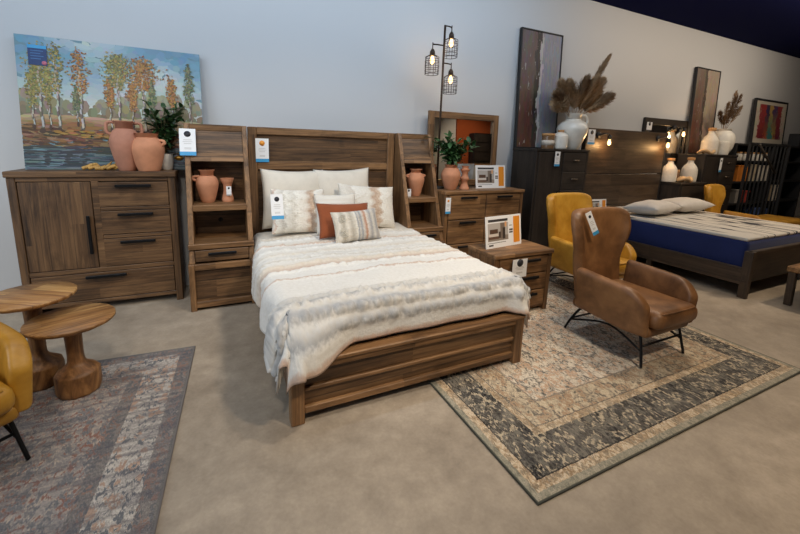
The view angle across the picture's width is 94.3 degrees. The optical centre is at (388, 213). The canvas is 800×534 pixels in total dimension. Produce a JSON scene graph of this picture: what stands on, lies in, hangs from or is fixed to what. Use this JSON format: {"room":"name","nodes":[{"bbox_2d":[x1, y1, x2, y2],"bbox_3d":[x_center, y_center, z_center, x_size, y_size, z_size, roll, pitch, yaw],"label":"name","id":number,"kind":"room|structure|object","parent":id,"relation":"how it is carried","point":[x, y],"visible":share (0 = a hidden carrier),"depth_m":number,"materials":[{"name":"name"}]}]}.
{"room":"store","nodes":[
{"label":"store","id":0,"kind":"room"},
{"bbox_2d":[0,216,799,533],"bbox_3d":[4.450,1.383,2.000,21.000,0.100,9.600,-3,11,-25],"label":"floor","id":1,"kind":"structure","parent":0,"point":[401,460],"depth_m":1.87,"materials":[{"name":"concrete"}]},
{"bbox_2d":[2,168,185,309],"bbox_3d":[-2.593,0.224,3.442,1.190,1.250,0.414,-3,11,-25],"label":"storage chest","id":2,"kind":"object","parent":1,"relation":"on","point":[115,235],"visible":0.94,"depth_m":3.27,"materials":[{"name":"brown wood"}]},
{"bbox_2d":[81,161,117,169],"bbox_3d":[-2.470,-0.425,3.288,0.399,0.082,0.078,-2,11,-19],"label":"driftwood","id":3,"kind":"object","parent":2,"relation":"on","point":[96,166],"visible":0.72,"depth_m":3.25,"materials":[{"name":"yellow wood"}]},
{"bbox_2d":[13,33,202,169],"bbox_3d":[-2.466,-0.963,3.399,1.370,1.115,0.176,-3,11,-25],"label":"painting","id":4,"kind":"object","parent":2,"relation":"on","point":[65,104],"visible":0.93,"depth_m":3.30,"materials":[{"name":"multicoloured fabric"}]},
{"bbox_2d":[27,44,47,65],"bbox_3d":[-2.955,-1.335,3.127,0.124,0.164,0.024,-3,11,-25],"label":"sticker","id":5,"kind":"object","parent":4,"relation":"attached to","point":[37,54],"visible":1,"depth_m":3.13,"materials":[{"name":"blue paper"}]},
{"bbox_2d":[30,50,42,58],"bbox_3d":[-2.957,-1.337,3.124,0.085,0.072,0.001,-3,4,-25],"label":"print","id":6,"kind":"object","parent":5,"relation":"attached to","point":[32,50],"depth_m":3.12},
{"bbox_2d":[104,120,143,170],"bbox_3d":[-2.341,-0.602,3.312,0.240,0.435,0.240,1,10,-4],"label":"amphora","id":7,"kind":"object","parent":2,"relation":"on","point":[121,138],"visible":0.87,"depth_m":3.23,"materials":[{"name":"ceramic"}]},
{"bbox_2d":[131,133,165,170],"bbox_3d":[-2.175,-0.556,3.364,0.264,0.335,0.264,-8,14,-42],"label":"jar","id":8,"kind":"object","parent":2,"relation":"on","point":[148,151],"visible":0.91,"depth_m":3.28,"materials":[{"name":"ceramic"}]},
{"bbox_2d":[161,153,173,169],"bbox_3d":[-2.114,-0.494,3.539,0.124,0.155,0.124,-3,11,-25],"label":"flower pot","id":9,"kind":"object","parent":2,"relation":"on","point":[168,163],"visible":0.6,"depth_m":3.50,"materials":[{"name":"white ceramic"}]},
{"bbox_2d":[139,99,184,153],"bbox_3d":[-2.105,-0.800,3.506,0.371,0.519,0.240,-3,11,-25],"label":"leafy branches","id":10,"kind":"object","parent":9,"relation":"in","point":[165,130],"visible":0.88,"depth_m":3.47,"materials":[{"name":"green plant"}]},
{"bbox_2d":[173,153,183,159],"bbox_3d":[-2.046,-0.512,3.640,0.128,0.159,0.128,1,10,-2],"label":"ornament","id":11,"kind":"object","parent":2,"relation":"on","point":[178,157],"visible":0.5,"depth_m":3.59,"materials":[{"name":"gold metal"}]},
{"bbox_2d":[174,155,183,159],"bbox_3d":[-2.046,-0.508,3.641,0.110,0.150,0.110,-3,11,-25],"label":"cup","id":12,"kind":"object","parent":11,"relation":"on","point":[178,157],"depth_m":3.59,"materials":[{"name":"gold metal"}]},
{"bbox_2d":[0,346,195,533],"bbox_3d":[-1.932,1.311,1.024,2.212,0.015,3.008,-2,11,-21],"label":"area rug","id":13,"kind":"object","parent":1,"relation":"on","point":[99,462],"visible":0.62,"depth_m":1.82,"materials":[{"name":"grey fabric"}]},
{"bbox_2d":[0,322,32,460],"bbox_3d":[-2.115,0.660,1.581,0.820,1.049,0.730,6,11,25],"label":"armchair","id":14,"kind":"object","parent":13,"relation":"on","point":[16,362],"visible":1,"depth_m":1.72,"materials":[{"name":"yellow leather"}]},
{"bbox_2d":[0,381,14,416],"bbox_3d":[-2.043,0.826,1.575,0.650,0.138,0.490,6,11,25],"label":"seat cushion","id":15,"kind":"object","parent":14,"relation":"on","point":[7,388],"depth_m":1.64,"materials":[{"name":"yellow leather"}]},
{"bbox_2d":[0,281,77,391],"bbox_3d":[-2.161,0.772,2.280,0.443,0.585,0.441,3,10,5],"label":"side table","id":16,"kind":"object","parent":13,"relation":"on","point":[29,299],"visible":0.71,"depth_m":2.25,"materials":[{"name":"brown wood"}]},
{"bbox_2d":[20,303,115,399],"bbox_3d":[-1.881,0.847,2.235,0.430,0.470,0.431,-8,14,-44],"label":"side table","id":17,"kind":"object","parent":13,"relation":"on","point":[80,376],"visible":1,"depth_m":2.19,"materials":[{"name":"brown wood"}]},
{"bbox_2d":[183,123,254,311],"bbox_3d":[-1.616,0.004,3.578,0.570,1.690,0.550,-3,11,-25],"label":"bookcase","id":18,"kind":"object","parent":1,"relation":"on","point":[220,234],"visible":0.95,"depth_m":3.53,"materials":[{"name":"rustic wood"},{"name":"black metal"}]},
{"bbox_2d":[179,128,195,155],"bbox_3d":[-1.852,-0.660,3.428,0.135,0.244,0.081,-3,11,-25],"label":"price card","id":19,"kind":"object","parent":18,"relation":"attached to","point":[187,138],"visible":1,"depth_m":3.43,"materials":[{"name":"white paper"}]},
{"bbox_2d":[192,169,218,202],"bbox_3d":[-1.745,-0.265,3.581,0.201,0.312,0.205,6,11,21],"label":"jug","id":20,"kind":"object","parent":18,"relation":"on","point":[207,184],"visible":0.99,"depth_m":3.52,"materials":[{"name":"ceramic"}]},
{"bbox_2d":[220,177,233,201],"bbox_3d":[-1.589,-0.236,3.672,0.128,0.230,0.128,-3,11,-25],"label":"vase","id":21,"kind":"object","parent":18,"relation":"on","point":[227,181],"visible":0.95,"depth_m":3.64,"materials":[{"name":"ceramic"}]},
{"bbox_2d":[226,186,231,195],"bbox_3d":[-1.554,-0.220,3.622,0.045,0.090,0.003,-3,11,-25],"label":"price card","id":22,"kind":"object","parent":21,"relation":"attached to","point":[228,188],"visible":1,"depth_m":3.62,"materials":[{"name":"white paper"}]},
{"bbox_2d":[247,126,525,426],"bbox_3d":[-0.239,0.103,3.263,1.650,1.690,2.343,-3,11,-25],"label":"bed","id":23,"kind":"object","parent":1,"relation":"on","point":[372,367],"visible":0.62,"depth_m":2.52,"materials":[{"name":"brown wood"}]},
{"bbox_2d":[255,138,268,161],"bbox_3d":[-1.302,-0.654,3.840,0.130,0.240,0.003,-3,11,-25],"label":"price card","id":24,"kind":"object","parent":23,"relation":"attached to","point":[261,145],"visible":1,"depth_m":3.84,"materials":[{"name":"white paper"}]},
{"bbox_2d":[353,312,498,343],"bbox_3d":[-0.266,0.490,3.367,1.550,0.290,2.080,-3,11,-25],"label":"mattress","id":25,"kind":"object","parent":23,"relation":"on","point":[404,332],"visible":0.04,"depth_m":2.50,"materials":[{"name":"fabric"}]},
{"bbox_2d":[251,222,530,394],"bbox_3d":[-0.168,0.515,3.175,1.902,0.438,2.236,-3,11,-25],"label":"duvet","id":26,"kind":"object","parent":25,"relation":"on","point":[316,298],"visible":0.9,"depth_m":2.48,"materials":[{"name":"fabric"}]},
{"bbox_2d":[260,169,318,229],"bbox_3d":[-1.008,-0.157,3.952,0.676,0.632,0.212,-4,12,-28],"label":"euro pillow","id":27,"kind":"object","parent":26,"relation":"on","point":[271,179],"visible":0.52,"depth_m":3.84,"materials":[{"name":"beige fabric"}]},
{"bbox_2d":[270,189,323,234],"bbox_3d":[-0.903,-0.024,3.750,0.541,0.445,0.247,-2,11,-18],"label":"pillow sham","id":28,"kind":"object","parent":26,"relation":"on","point":[299,206],"visible":0.74,"depth_m":3.68,"materials":[{"name":"white fabric"}]},
{"bbox_2d":[270,194,283,219],"bbox_3d":[-1.028,-0.063,3.439,0.110,0.224,0.076,-3,11,-25],"label":"price card","id":29,"kind":"object","parent":28,"relation":"attached to","point":[277,211],"visible":1,"depth_m":3.44,"materials":[{"name":"white paper"}]},
{"bbox_2d":[314,193,354,235],"bbox_3d":[-0.528,0.002,3.800,0.440,0.399,0.184,-3,11,-25],"label":"lumbar pillow","id":30,"kind":"object","parent":26,"relation":"on","point":[347,198],"visible":0.35,"depth_m":3.76,"materials":[{"name":"fabric"}]},
{"bbox_2d":[313,168,367,194],"bbox_3d":[-0.497,-0.189,4.185,0.676,0.653,0.213,-4,12,-29],"label":"euro pillow","id":31,"kind":"object","parent":26,"relation":"on","point":[328,180],"visible":0.34,"depth_m":4.09,"materials":[{"name":"beige fabric"}]},
{"bbox_2d":[316,203,367,238],"bbox_3d":[-0.433,0.065,3.698,0.574,0.343,0.205,-4,12,-29],"label":"throw pillow","id":32,"kind":"object","parent":26,"relation":"on","point":[327,230],"visible":0.52,"depth_m":3.59,"materials":[{"name":"orange fabric"}]},
{"bbox_2d":[330,208,380,243],"bbox_3d":[-0.302,0.117,3.560,0.483,0.300,0.188,-5,12,-32],"label":"lumbar pillow","id":33,"kind":"object","parent":26,"relation":"on","point":[362,224],"visible":0.99,"depth_m":3.50,"materials":[{"name":"beige fabric"}]},
{"bbox_2d":[338,183,394,227],"bbox_3d":[-0.226,-0.076,4.084,0.721,0.518,0.238,-4,12,-29],"label":"pillow sham","id":34,"kind":"object","parent":26,"relation":"on","point":[379,198],"visible":0.7,"depth_m":4.07,"materials":[{"name":"white fabric"}]},
{"bbox_2d":[392,133,444,242],"bbox_3d":[0.363,-0.101,4.481,0.475,1.690,0.550,-3,11,-25],"label":"bookcase","id":35,"kind":"object","parent":1,"relation":"on","point":[421,213],"visible":0.47,"depth_m":4.47,"materials":[{"name":"brown wood"}]},
{"bbox_2d":[406,168,425,195],"bbox_3d":[0.332,-0.380,4.518,0.216,0.325,0.216,5,11,16],"label":"jug","id":36,"kind":"object","parent":35,"relation":"on","point":[415,178],"visible":0.94,"depth_m":4.44,"materials":[{"name":"ceramic"}]},
{"bbox_2d":[437,186,524,254],"bbox_3d":[1.133,0.185,4.883,1.236,1.030,0.465,-3,11,-25],"label":"dresser","id":37,"kind":"object","parent":1,"relation":"on","point":[464,226],"visible":0.59,"depth_m":4.60,"materials":[{"name":"brown wood"}]},
{"bbox_2d":[424,25,457,188],"bbox_3d":[0.624,-1.268,4.514,0.446,1.930,0.191,-3,11,-25],"label":"lamp","id":38,"kind":"object","parent":37,"relation":"on","point":[451,35],"visible":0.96,"depth_m":4.45,"materials":[{"name":"black metal"}]},
{"bbox_2d":[445,198,450,213],"bbox_3d":[0.708,-0.091,4.371,0.070,0.190,0.003,-3,11,-25],"label":"price card","id":39,"kind":"object","parent":37,"relation":"attached to","point":[448,200],"visible":1,"depth_m":4.37,"materials":[{"name":"white paper"}]},
{"bbox_2d":[441,164,460,189],"bbox_3d":[0.777,-0.455,4.611,0.246,0.305,0.246,-3,11,-25],"label":"jar","id":40,"kind":"object","parent":37,"relation":"on","point":[450,175],"visible":0.91,"depth_m":4.53,"materials":[{"name":"ceramic"}]},
{"bbox_2d":[424,131,478,165],"bbox_3d":[0.794,-0.770,4.562,0.710,0.483,0.383,-3,11,-25],"label":"leafy branches","id":41,"kind":"object","parent":40,"relation":"in","point":[453,153],"visible":0.9,"depth_m":4.52,"materials":[{"name":"green plant"}]},
{"bbox_2d":[459,166,469,189],"bbox_3d":[0.962,-0.452,4.664,0.128,0.290,0.128,-3,11,-25],"label":"candle holder","id":42,"kind":"object","parent":37,"relation":"on","point":[464,178],"visible":1,"depth_m":4.63,"materials":[{"name":"ceramic"}]},
{"bbox_2d":[475,165,504,188],"bbox_3d":[1.345,-0.482,4.872,0.480,0.297,0.045,-3,11,-24],"label":"info sign","id":43,"kind":"object","parent":37,"relation":"on","point":[487,176],"visible":1,"depth_m":4.87,"materials":[{"name":"white paper"}]},
{"bbox_2d":[477,167,497,186],"bbox_3d":[1.302,-0.475,4.851,0.336,0.250,0.020,-3,7,-24],"label":"photo","id":44,"kind":"object","parent":43,"relation":"attached to","point":[484,176],"depth_m":4.84},
{"bbox_2d":[510,148,589,246],"bbox_3d":[2.356,-0.165,5.515,1.030,1.565,0.493,-3,11,-25],"label":"chest","id":45,"kind":"object","parent":1,"relation":"on","point":[533,170],"visible":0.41,"depth_m":5.22,"materials":[{"name":"brown wood"}]},
{"bbox_2d":[513,27,563,147],"bbox_3d":[2.215,-1.799,5.464,0.804,1.660,0.121,-3,11,-25],"label":"abstract painting","id":46,"kind":"object","parent":45,"relation":"on","point":[540,52],"visible":0.94,"depth_m":5.42,"materials":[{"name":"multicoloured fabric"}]},
{"bbox_2d":[541,133,554,148],"bbox_3d":[2.290,-1.035,5.316,0.180,0.222,0.180,-3,11,-25],"label":"candle jar","id":47,"kind":"object","parent":45,"relation":"on","point":[548,139],"visible":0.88,"depth_m":5.25,"materials":[{"name":"white glass"}]},
{"bbox_2d":[554,152,560,165],"bbox_3d":[2.340,-0.754,5.130,0.095,0.200,0.003,-3,11,-25],"label":"price card","id":48,"kind":"object","parent":45,"relation":"attached to","point":[557,154],"visible":1,"depth_m":5.13,"materials":[{"name":"white paper"}]},
{"bbox_2d":[554,130,567,148],"bbox_3d":[2.490,-1.070,5.369,0.211,0.275,0.211,-3,11,-25],"label":"jar","id":49,"kind":"object","parent":45,"relation":"on","point":[561,138],"visible":0.81,"depth_m":5.29,"materials":[{"name":"white ceramic"}]},
{"bbox_2d":[556,113,588,149],"bbox_3d":[2.725,-1.212,5.501,0.429,0.521,0.429,7,12,27],"label":"jug","id":50,"kind":"object","parent":45,"relation":"on","point":[576,129],"visible":0.88,"depth_m":5.36,"materials":[{"name":"white ceramic"}]},
{"bbox_2d":[548,53,616,115],"bbox_3d":[2.818,-1.845,5.386,1.168,1.015,0.446,-3,11,-25],"label":"bouquet","id":51,"kind":"object","parent":50,"relation":"in","point":[589,97],"visible":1,"depth_m":5.32,"materials":[{"name":"brown plant"}]},
{"bbox_2d":[427,272,799,505],"bbox_3d":[1.345,1.003,3.261,2.629,0.015,2.440,-3,11,-25],"label":"area rug","id":52,"kind":"object","parent":1,"relation":"on","point":[578,404],"visible":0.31,"depth_m":2.40,"materials":[{"name":"grey carpet"}]},
{"bbox_2d":[468,239,553,308],"bbox_3d":[1.173,0.627,3.604,0.716,0.620,0.425,-3,11,-25],"label":"nightstand","id":53,"kind":"object","parent":52,"relation":"on","point":[539,256],"visible":0.57,"depth_m":3.49,"materials":[{"name":"brown wood"}]},
{"bbox_2d":[485,214,520,249],"bbox_3d":[1.108,0.167,3.554,0.500,0.297,0.045,-5,12,-32],"label":"info sign","id":54,"kind":"object","parent":53,"relation":"on","point":[504,230],"visible":1,"depth_m":3.54,"materials":[{"name":"white paper"}]},
{"bbox_2d":[488,218,512,246],"bbox_3d":[1.067,0.176,3.526,0.347,0.252,0.073,-6,9,-42],"label":"photo","id":55,"kind":"object","parent":54,"relation":"attached to","point":[496,231],"depth_m":3.51},
{"bbox_2d":[512,258,527,276],"bbox_3d":[1.183,0.492,3.338,0.170,0.171,0.003,-3,11,-25],"label":"price card","id":56,"kind":"object","parent":53,"relation":"attached to","point":[519,267],"visible":0.91,"depth_m":3.34,"materials":[{"name":"white paper"}]},
{"bbox_2d":[546,192,636,278],"bbox_3d":[2.185,0.337,4.067,0.730,1.049,0.820,-3,11,-25],"label":"armchair","id":57,"kind":"object","parent":52,"relation":"on","point":[560,206],"visible":0.54,"depth_m":4.13,"materials":[{"name":"yellow leather"}]},
{"bbox_2d":[619,257,628,274],"bbox_3d":[2.216,0.509,4.020,0.490,0.138,0.650,-3,11,-25],"label":"seat cushion","id":58,"kind":"object","parent":57,"relation":"on","point":[623,260],"depth_m":3.75,"materials":[{"name":"yellow leather"}]},
{"bbox_2d":[564,207,697,367],"bbox_3d":[1.929,0.525,2.986,0.730,1.049,0.820,-3,11,-25],"label":"armchair","id":59,"kind":"object","parent":52,"relation":"on","point":[649,301],"visible":0.99,"depth_m":2.94,"materials":[{"name":"brown leather"}]},
{"bbox_2d":[585,211,598,235],"bbox_3d":[1.665,0.081,3.026,0.139,0.205,0.025,3,10,4],"label":"price card","id":60,"kind":"object","parent":59,"relation":"attached to","point":[589,216],"visible":1,"depth_m":3.03,"materials":[{"name":"white paper"}]},
{"bbox_2d":[613,279,697,329],"bbox_3d":[1.959,0.698,2.939,0.490,0.138,0.650,-3,11,-25],"label":"seat cushion","id":61,"kind":"object","parent":59,"relation":"on","point":[667,310],"depth_m":2.72,"materials":[{"name":"brown leather"}]},
{"bbox_2d":[658,181,706,210],"bbox_3d":[5.286,-0.058,6.822,0.816,1.060,0.440,-3,11,-25],"label":"nightstand","id":62,"kind":"object","parent":1,"relation":"on","point":[676,189],"visible":0.28,"depth_m":6.56,"materials":[{"name":"brown wood"}]},
{"bbox_2d":[661,158,677,181],"bbox_3d":[5.008,-0.779,6.601,0.234,0.421,0.234,-3,11,-25],"label":"bottle","id":63,"kind":"object","parent":62,"relation":"on","point":[669,173],"visible":0.95,"depth_m":6.53,"materials":[{"name":"white ceramic"}]},
{"bbox_2d":[676,176,692,182],"bbox_3d":[5.264,-0.605,6.583,0.361,0.106,0.201,-5,12,-32],"label":"knot","id":64,"kind":"object","parent":62,"relation":"on","point":[689,179],"visible":0.99,"depth_m":6.52,"materials":[{"name":"beige wood"}]},
{"bbox_2d":[680,157,697,181],"bbox_3d":[5.529,-0.810,6.805,0.245,0.441,0.245,-3,11,-25],"label":"bottle","id":65,"kind":"object","parent":62,"relation":"on","point":[689,169],"visible":0.83,"depth_m":6.73,"materials":[{"name":"white ceramic"}]},
{"bbox_2d":[581,127,799,298],"bbox_3d":[4.368,-0.238,5.293,2.060,1.905,2.230,-3,11,-25],"label":"bed","id":66,"kind":"object","parent":1,"relation":"on","point":[617,172],"visible":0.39,"depth_m":5.89,"materials":[{"name":"brown wood"}]},
{"bbox_2d":[587,129,595,144],"bbox_3d":[3.039,-1.144,5.543,0.150,0.220,0.003,-3,11,-25],"label":"price card","id":67,"kind":"object","parent":66,"relation":"attached to","point":[591,135],"visible":0.99,"depth_m":5.54,"materials":[{"name":"white paper"}]},
{"bbox_2d":[596,132,611,144],"bbox_3d":[3.329,-1.159,5.729,0.233,0.200,0.090,5,11,17],"label":"sconce","id":68,"kind":"object","parent":66,"relation":"attached to","point":[599,134],"visible":1,"depth_m":5.71,"materials":[{"name":"black metal"}]},
{"bbox_2d":[656,136,670,147],"bbox_3d":[4.710,-1.232,6.359,0.233,0.200,0.090,5,11,17],"label":"sconce","id":69,"kind":"object","parent":66,"relation":"attached to","point":[658,138],"visible":1,"depth_m":6.34,"materials":[{"name":"black metal"}]},
{"bbox_2d":[619,206,799,266],"bbox_3d":[4.353,0.262,5.384,1.850,0.425,2.050,-3,11,-25],"label":"mattress","id":70,"kind":"object","parent":66,"relation":"on","point":[724,238],"visible":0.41,"depth_m":4.65,"materials":[{"name":"fabric"}]},
{"bbox_2d":[622,200,681,214],"bbox_3d":[3.852,-0.092,5.413,0.740,0.213,0.459,-4,12,-30],"label":"bed pillow","id":71,"kind":"object","parent":70,"relation":"on","point":[646,207],"visible":1,"depth_m":5.25,"materials":[{"name":"fabric"}]},
{"bbox_2d":[663,197,715,211],"bbox_3d":[4.585,-0.139,5.769,0.780,0.221,0.459,-2,11,-20],"label":"bed pillow","id":72,"kind":"object","parent":70,"relation":"on","point":[688,204],"visible":0.78,"depth_m":5.60,"materials":[{"name":"fabric"}]},
{"bbox_2d":[676,153,738,213],"bbox_3d":[6.159,-0.370,7.284,1.130,1.560,0.493,-3,11,-25],"label":"chest","id":73,"kind":"object","parent":1,"relation":"on","point":[707,165],"visible":0.43,"depth_m":7.01,"materials":[{"name":"brown wood"}]},
{"bbox_2d":[685,67,720,153],"bbox_3d":[6.176,-1.984,7.276,0.824,1.620,0.119,-3,11,-25],"label":"abstract painting","id":74,"kind":"object","parent":73,"relation":"on","point":[706,82],"visible":0.89,"depth_m":7.22,"materials":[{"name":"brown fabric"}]},
{"bbox_2d":[697,149,715,153],"bbox_3d":[5.956,-1.157,6.949,0.343,0.101,0.191,-1,11,-13],"label":"knot","id":75,"kind":"object","parent":73,"relation":"on","point":[703,151],"visible":0.96,"depth_m":6.88,"materials":[{"name":"beige wood"}]},
{"bbox_2d":[700,127,718,154],"bbox_3d":[6.101,-1.372,7.029,0.265,0.502,0.265,-3,11,-25],"label":"bottle","id":76,"kind":"object","parent":73,"relation":"on","point":[710,142],"visible":0.8,"depth_m":6.95,"materials":[{"name":"white ceramic"}]},
{"bbox_2d":[718,158,722,171],"bbox_3d":[6.229,-0.907,6.949,0.080,0.260,0.003,-3,11,-25],"label":"price card","id":77,"kind":"object","parent":73,"relation":"attached to","point":[721,160],"visible":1,"depth_m":6.95,"materials":[{"name":"white paper"}]},
{"bbox_2d":[717,141,729,154],"bbox_3d":[6.396,-1.256,7.122,0.235,0.257,0.235,-3,11,-25],"label":"jar","id":78,"kind":"object","parent":73,"relation":"on","point":[724,146],"visible":0.62,"depth_m":7.03,"materials":[{"name":"white ceramic"}]},
{"bbox_2d":[715,129,735,151],"bbox_3d":[6.507,-1.396,7.248,0.400,0.490,0.400,-3,11,-25],"label":"vase","id":79,"kind":"object","parent":73,"relation":"on","point":[722,134],"visible":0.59,"depth_m":7.09,"materials":[{"name":"white ceramic"}]},
{"bbox_2d":[717,90,742,128],"bbox_3d":[6.566,-1.963,7.129,0.628,0.855,0.206,-3,11,-25],"label":"bouquet","id":80,"kind":"object","parent":79,"relation":"in","point":[733,105],"visible":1,"depth_m":7.13,"materials":[{"name":"brown plant"}]},
{"bbox_2d":[704,184,762,219],"bbox_3d":[5.761,0.068,6.211,0.730,1.049,0.820,-5,12,-32],"label":"armchair","id":81,"kind":"object","parent":1,"relation":"on","point":[715,194],"visible":0.36,"depth_m":6.40,"materials":[{"name":"yellow leather"}]},
{"bbox_2d":[727,143,799,217],"bbox_3d":[8.191,-0.610,8.278,3.250,1.795,0.420,-3,11,-25],"label":"shelf unit","id":82,"kind":"object","parent":1,"relation":"on","point":[790,192],"visible":0.24,"depth_m":8.77,"materials":[{"name":"black"}]},
{"bbox_2d":[729,189,738,202],"bbox_3d":[7.179,-0.369,7.751,0.212,0.280,0.212,-3,11,-25],"label":"storage box","id":83,"kind":"object","parent":82,"relation":"on","point":[734,193],"visible":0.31,"depth_m":7.65,"materials":[{"name":"grey"}]},
{"bbox_2d":[733,165,743,181],"bbox_3d":[7.120,-0.832,7.633,0.192,0.330,0.212,-3,11,-25],"label":"storage box","id":84,"kind":"object","parent":82,"relation":"on","point":[738,172],"visible":0.38,"depth_m":7.54,"materials":[{"name":"orange"}]},
{"bbox_2d":[736,152,742,160],"bbox_3d":[7.157,-1.171,7.584,0.120,0.175,0.118,-3,11,-25],"label":"jar","id":85,"kind":"object","parent":82,"relation":"on","point":[739,158],"visible":0.74,"depth_m":7.54,"materials":[{"name":"white ceramic"}]},
{"bbox_2d":[740,190,747,202],"bbox_3d":[7.497,-0.371,7.899,0.212,0.250,0.212,-3,11,-25],"label":"storage box","id":86,"kind":"object","parent":82,"relation":"on","point":[746,191],"visible":0.24,"depth_m":7.80,"materials":[{"name":"red"}]},
{"bbox_2d":[741,152,746,160],"bbox_3d":[7.403,-1.185,7.696,0.120,0.175,0.118,-3,11,-25],"label":"jar","id":87,"kind":"object","parent":82,"relation":"on","point":[743,153],"visible":0.54,"depth_m":7.67,"materials":[{"name":"white ceramic"}]},
{"bbox_2d":[741,164,756,180],"bbox_3d":[7.602,-0.868,7.851,0.172,0.350,0.212,-3,11,-25],"label":"storage box","id":88,"kind":"object","parent":82,"relation":"on","point":[751,166],"visible":0.31,"depth_m":7.76,"materials":[{"name":"beige"}]},
{"bbox_2d":[742,206,759,214],"bbox_3d":[8.030,0.003,8.221,0.272,0.290,0.212,-3,11,-25],"label":"storage box","id":89,"kind":"object","parent":82,"relation":"on","point":[746,211],"visible":0.42,"depth_m":8.14,"materials":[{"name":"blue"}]},
{"bbox_2d":[754,165,768,180],"bbox_3d":[7.938,-0.876,8.007,0.492,0.330,0.212,-3,11,-25],"label":"storage box","id":90,"kind":"object","parent":82,"relation":"on","point":[759,165],"visible":0.15,"depth_m":7.92,"materials":[{"name":"beige"}]},
{"bbox_2d":[748,98,788,143],"bbox_3d":[8.613,-2.039,8.393,1.474,1.001,0.101,-3,11,-25],"label":"framed picture","id":91,"kind":"object","parent":82,"relation":"on","point":[768,122],"visible":0.98,"depth_m":8.34,"materials":[{"name":"multicoloured paper"}]},
{"bbox_2d":[771,184,778,200],"bbox_3d":[8.643,-0.481,8.413,0.212,0.350,0.212,-3,11,-25],"label":"storage box","id":92,"kind":"object","parent":82,"relation":"on","point":[771,184],"visible":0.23,"depth_m":8.31,"materials":[{"name":"beige"}]},
{"bbox_2d":[787,134,799,146],"bbox_3d":[9.545,-1.708,8.680,0.220,0.300,0.206,-3,11,-25],"label":"speaker box","id":93,"kind":"object","parent":82,"relation":"on","point":[794,139],"visible":0.74,"depth_m":8.63,"materials":[{"name":"black"}]},
{"bbox_2d":[735,142,791,214],"bbox_3d":[7.629,-0.503,7.557,1.670,1.810,0.085,-3,11,-25],"label":"divider","id":94,"kind":"object","parent":1,"relation":"on","point":[750,144],"visible":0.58,"depth_m":7.52,"materials":[{"name":"black"}]},
{"bbox_2d":[756,214,799,224],"bbox_3d":[6.895,0.307,6.764,1.240,0.463,0.560,-3,11,-25],"label":"ottoman","id":95,"kind":"object","parent":1,"relation":"on","point":[776,218],"visible":0.14,"depth_m":6.65,"materials":[{"name":"yellow leather"}]},
{"bbox_2d":[783,263,799,305],"bbox_3d":[4.942,0.746,4.101,1.560,0.430,0.320,-3,11,-25],"label":"bench","id":96,"kind":"object","parent":1,"relation":"on","point":[794,270],"visible":1,"depth_m":3.88,"materials":[{"name":"brown wood"}]},
{"bbox_3d":[2.948,0.366,5.219,0.536,0.660,0.420,-3,11,-25],"label":"nightstand","id":97,"kind":"object","parent":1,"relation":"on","visible":0},
{"bbox_2d":[592,199,605,206],"bbox_3d":[2.890,-0.076,5.130,0.340,0.238,0.037,-2,11,-21],"label":"info sign","id":98,"kind":"object","parent":97,"relation":"on","point":[596,202],"visible":0.28,"depth_m":5.14,"materials":[{"name":"white paper"}]},
{"bbox_2d":[592,201,599,206],"bbox_3d":[2.859,-0.071,5.116,0.238,0.200,0.022,-2,7,-23],"label":"photo","id":99,"kind":"object","parent":98,"relation":"attached to","point":[594,204],"depth_m":5.11},
{"bbox_2d":[0,0,799,290],"bbox_3d":[2.539,-1.370,5.865,21.000,3.820,0.150,-3,11,-25],"label":"wall","id":100,"kind":"structure","parent":0,"point":[338,65],"depth_m":4.47,"materials":[{"name":"grey paint"}]},
{"bbox_2d":[427,110,498,185],"bbox_3d":[1.022,-0.863,5.041,1.130,0.970,0.041,-3,10,-25],"label":"wall mirror","id":101,"kind":"object","parent":100,"relation":"attached to","point":[482,128],"visible":0.53,"depth_m":5.06,"materials":[{"name":"brown wood"}]},
{"bbox_2d":[642,117,687,166],"bbox_3d":[5.229,-1.316,7.019,1.420,0.900,0.050,-3,11,-25],"label":"mirror","id":102,"kind":"object","parent":100,"relation":"attached to","point":[677,145],"visible":0.41,"depth_m":7.08,"materials":[{"name":"brown wood"}]},
{"bbox_2d":[646,122,652,130],"bbox_3d":[4.714,-1.568,6.696,0.150,0.160,0.003,-3,11,-25],"label":"price card","id":103,"kind":"object","parent":102,"relation":"attached to","point":[649,124],"visible":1,"depth_m":6.69,"materials":[{"name":"white paper"}]},
{"bbox_2d":[673,125,686,135],"bbox_3d":[5.483,-1.558,6.992,0.233,0.200,0.090,5,11,17],"label":"sconce","id":104,"kind":"object","parent":102,"relation":"attached to","point":[675,127],"visible":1,"depth_m":6.97,"materials":[{"name":"black metal"}]},
{"bbox_2d":[592,0,799,57],"bbox_3d":[4.565,-2.473,1.299,21.000,0.100,9.600,-3,11,-25],"label":"ceiling","id":105,"kind":"structure","parent":0,"point":[773,25],"depth_m":6.18,"materials":[{"name":"blue"}]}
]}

